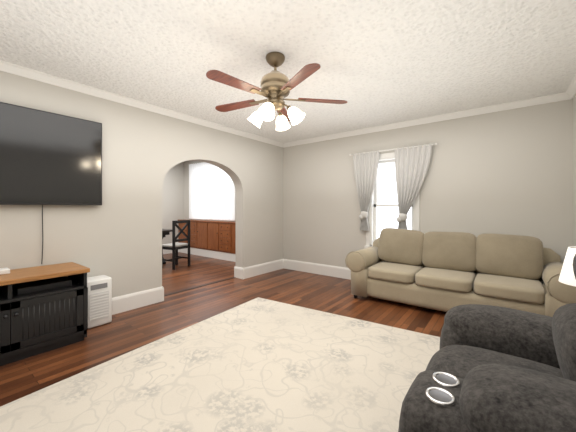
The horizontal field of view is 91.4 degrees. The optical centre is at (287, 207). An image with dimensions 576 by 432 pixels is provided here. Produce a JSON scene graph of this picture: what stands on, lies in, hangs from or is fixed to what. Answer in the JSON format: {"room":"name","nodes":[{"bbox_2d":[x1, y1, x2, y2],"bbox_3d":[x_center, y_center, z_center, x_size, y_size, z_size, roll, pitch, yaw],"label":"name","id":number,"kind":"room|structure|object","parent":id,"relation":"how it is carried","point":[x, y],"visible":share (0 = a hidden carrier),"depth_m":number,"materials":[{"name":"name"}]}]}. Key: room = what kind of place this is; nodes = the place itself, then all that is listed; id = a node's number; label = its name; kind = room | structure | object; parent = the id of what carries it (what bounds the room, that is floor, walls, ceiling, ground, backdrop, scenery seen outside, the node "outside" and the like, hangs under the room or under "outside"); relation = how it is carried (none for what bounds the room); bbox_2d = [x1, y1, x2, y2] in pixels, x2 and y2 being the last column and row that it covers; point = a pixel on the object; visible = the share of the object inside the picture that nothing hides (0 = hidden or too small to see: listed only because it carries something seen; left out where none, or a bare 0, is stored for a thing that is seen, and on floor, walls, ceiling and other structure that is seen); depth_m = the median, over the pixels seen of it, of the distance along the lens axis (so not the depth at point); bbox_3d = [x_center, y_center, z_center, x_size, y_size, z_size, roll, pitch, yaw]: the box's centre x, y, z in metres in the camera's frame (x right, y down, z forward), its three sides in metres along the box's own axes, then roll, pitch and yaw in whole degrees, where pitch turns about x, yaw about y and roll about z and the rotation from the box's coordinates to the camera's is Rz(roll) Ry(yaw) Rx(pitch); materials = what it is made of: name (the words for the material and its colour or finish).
{"room":"living room","nodes":[
{"label":"living room","id":0,"kind":"room"},
{"bbox_2d":[0,71,282,297],"bbox_3d":[-1.890,-0.040,3.736,0.200,2.600,5.600,0,0,38],"label":"wall","id":1,"kind":"structure","parent":0,"point":[116,236],"depth_m":3.49,"materials":[{"name":"grey paint"}]},
{"bbox_2d":[0,102,101,263],"bbox_3d":[-2.632,-0.200,2.546,0.072,1.520,1.650,0,0,38],"label":"tv","id":2,"kind":"object","parent":1,"relation":"attached to","point":[48,158],"visible":1,"depth_m":2.80,"materials":[{"name":"black plastic"}]},
{"bbox_2d":[112,286,163,314],"bbox_3d":[-2.593,1.161,2.648,0.018,0.197,2.958,0,0,38],"label":"baseboard","id":3,"kind":"structure","parent":1,"relation":"attached to","point":[127,302],"depth_m":3.54,"materials":[{"name":"white wood"}]},
{"bbox_2d":[0,60,283,147],"bbox_3d":[-1.785,-1.302,3.654,0.066,0.075,5.600,0,0,38],"label":"crown molding","id":4,"kind":"structure","parent":1,"relation":"attached to","point":[29,73],"depth_m":3.32,"materials":[{"name":"white"}]},
{"bbox_2d":[234,266,241,277],"bbox_3d":[-0.618,1.161,5.560,0.018,0.197,1.158,0,0,38],"label":"baseboard","id":5,"kind":"structure","parent":1,"relation":"attached to","point":[237,270],"depth_m":5.05,"materials":[{"name":"white wood"}]},
{"bbox_2d":[242,259,283,278],"bbox_3d":[-0.452,1.161,5.419,0.018,0.197,1.138,0,0,38],"label":"baseboard","id":6,"kind":"structure","parent":1,"relation":"attached to","point":[251,271],"depth_m":5.36,"materials":[{"name":"white wood"}]},
{"bbox_2d":[162,162,183,243],"bbox_3d":[-4.818,-0.040,5.998,0.200,2.600,6.000,0,0,38],"label":"wall","id":7,"kind":"structure","parent":0,"point":[173,196],"depth_m":7.88,"materials":[{"name":"grey paint"}]},
{"bbox_2d":[163,249,178,253],"bbox_3d":[-4.731,1.161,5.932,0.018,0.197,5.600,0,0,38],"label":"baseboard","id":8,"kind":"structure","parent":7,"relation":"attached to","point":[165,251],"depth_m":7.73,"materials":[{"name":"white wood"}]},
{"bbox_2d":[0,252,446,406],"bbox_3d":[-1.574,1.288,3.491,8.400,0.064,6.000,0,0,38],"label":"floor","id":9,"kind":"structure","parent":0,"point":[121,333],"depth_m":3.42,"materials":[{"name":"brown wood"}]},
{"bbox_2d":[0,262,89,365],"bbox_3d":[-2.425,0.897,2.411,0.524,0.725,1.090,0,0,38],"label":"tv stand","id":10,"kind":"object","parent":9,"relation":"on","point":[44,309],"visible":1,"depth_m":2.46,"materials":[{"name":"brown wood"}]},
{"bbox_2d":[87,275,111,328],"bbox_3d":[-2.095,1.010,3.057,0.227,0.500,0.255,0,0,38],"label":"air purifier","id":11,"kind":"object","parent":9,"relation":"on","point":[99,300],"visible":0.71,"depth_m":3.00,"materials":[{"name":"white plastic"}]},
{"bbox_2d":[162,229,171,263],"bbox_3d":[-3.448,0.883,6.103,0.920,0.767,1.600,0,0,38],"label":"dining table","id":12,"kind":"object","parent":9,"relation":"on","point":[165,232],"visible":0.15,"depth_m":6.34,"materials":[{"name":"grey wood"}]},
{"bbox_2d":[162,220,189,269],"bbox_3d":[-2.409,0.760,6.008,0.420,1.000,0.440,0,0,28],"label":"dining chair","id":13,"kind":"object","parent":9,"relation":"on","point":[173,246],"visible":0.96,"depth_m":5.88,"materials":[{"name":"black paint"}]},
{"bbox_2d":[178,219,235,261],"bbox_3d":[-2.095,0.795,7.291,2.503,0.930,0.201,0,0,38],"label":"buffet","id":14,"kind":"object","parent":9,"relation":"on","point":[214,239],"visible":0.81,"depth_m":7.06,"materials":[{"name":"brown wood"}]},
{"bbox_2d":[0,297,439,431],"bbox_3d":[-0.231,1.255,1.974,2.440,0.010,3.100,0,0,33],"label":"rug","id":15,"kind":"object","parent":9,"relation":"on","point":[258,364],"visible":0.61,"depth_m":2.02,"materials":[{"name":"beige carpet"}]},
{"bbox_2d":[345,228,575,316],"bbox_3d":[2.035,0.778,3.593,2.393,0.964,0.967,0,0,38],"label":"sofa","id":16,"kind":"object","parent":9,"relation":"on","point":[441,271],"visible":0.94,"depth_m":3.35,"materials":[{"name":"beige fabric"}]},
{"bbox_2d":[398,254,575,431],"bbox_3d":[0.862,0.693,0.920,0.949,1.134,2.209,0,0,38],"label":"loveseat","id":17,"kind":"object","parent":9,"relation":"on","point":[490,368],"visible":1,"depth_m":1.09,"materials":[{"name":"grey fabric"}]},
{"bbox_3d":[2.048,1.040,1.906,0.270,0.440,0.400,0,0,38],"label":"end table","id":18,"kind":"object","parent":9,"relation":"on","visible":0},
{"bbox_2d":[558,246,575,286],"bbox_3d":[2.048,0.546,1.905,0.310,0.545,0.310,0,0,38],"label":"table lamp","id":19,"kind":"object","parent":18,"relation":"on","point":[567,276],"visible":0.83,"depth_m":1.92,"materials":[{"name":"beige fabric"}]},
{"bbox_2d":[0,0,575,161],"bbox_3d":[-1.574,-1.370,3.491,8.400,0.060,6.000,0,0,38],"label":"ceiling","id":20,"kind":"structure","parent":0,"point":[382,62],"depth_m":2.41,"materials":[{"name":"white paint"}]},
{"bbox_2d":[206,52,346,130],"bbox_3d":[-0.152,-1.031,2.474,1.262,0.617,1.250,0,0,38],"label":"ceiling fan","id":21,"kind":"object","parent":20,"relation":"hanging from","point":[276,87],"visible":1,"depth_m":2.40,"materials":[{"name":"antique brass"},{"name":"cherry wood"},{"name":"frosted glass"}]},
{"bbox_2d":[184,99,572,267],"bbox_3d":[0.200,-0.040,5.786,8.400,2.600,0.200,0,0,38],"label":"wall","id":22,"kind":"structure","parent":0,"point":[510,171],"depth_m":3.94,"materials":[{"name":"grey paint"}]},
{"bbox_2d":[193,194,235,220],"bbox_3d":[-1.919,-0.425,7.402,1.810,1.490,0.234,0,0,38],"label":"dining window","id":23,"kind":"structure","parent":22,"relation":"in","point":[213,219],"depth_m":7.31,"materials":[{"name":"white"}]},
{"bbox_2d":[189,162,234,219],"bbox_3d":[-2.016,-0.463,7.277,1.950,1.515,0.036,0,0,38],"label":"curtain","id":24,"kind":"object","parent":23,"relation":"hanging from","point":[202,175],"visible":0.9,"depth_m":7.27,"materials":[{"name":"white fabric"}]},
{"bbox_2d":[284,259,350,279],"bbox_3d":[1.589,1.161,4.574,4.280,0.197,0.018,0,0,38],"label":"baseboard","id":25,"kind":"structure","parent":22,"relation":"attached to","point":[328,270],"depth_m":5.34,"materials":[{"name":"white wood"}]},
{"bbox_2d":[364,152,419,247],"bbox_3d":[1.716,-0.060,4.592,0.880,1.660,0.234,0,0,38],"label":"window frame","id":26,"kind":"structure","parent":22,"relation":"in","point":[371,235],"depth_m":4.73,"materials":[{"name":"white"}]},
{"bbox_2d":[349,143,436,230],"bbox_3d":[1.611,-0.281,4.472,1.372,1.322,0.125,0,0,38],"label":"curtain","id":27,"kind":"object","parent":22,"relation":"hanging from","point":[411,165],"visible":0.98,"depth_m":4.36,"materials":[{"name":"white fabric"}]},
{"bbox_2d":[284,92,563,146],"bbox_3d":[1.590,-1.302,4.543,4.140,0.075,0.066,0,0,38],"label":"crown molding","id":28,"kind":"structure","parent":22,"relation":"attached to","point":[560,96],"depth_m":4.03,"materials":[{"name":"white"}]},
{"bbox_2d":[573,94,575,245],"bbox_3d":[1.670,-0.040,0.984,0.200,2.600,6.000,0,0,38],"label":"wall","id":29,"kind":"structure","parent":0,"point":[574,171],"depth_m":3.18,"materials":[{"name":"grey paint"}]},
{"bbox_2d":[564,73,575,99],"bbox_3d":[1.565,-1.302,1.065,0.066,0.075,5.600,0,0,38],"label":"crown molding","id":30,"kind":"structure","parent":29,"relation":"attached to","point":[570,93],"depth_m":3.12,"materials":[{"name":"white"}]},
{"label":"outside","id":31,"kind":"structure","parent":0,"visible":0},
{"bbox_2d":[210,162,411,237],"bbox_3d":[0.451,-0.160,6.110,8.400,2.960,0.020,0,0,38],"label":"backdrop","id":32,"kind":"structure","parent":31,"point":[386,192],"depth_m":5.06,"materials":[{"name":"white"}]}
]}

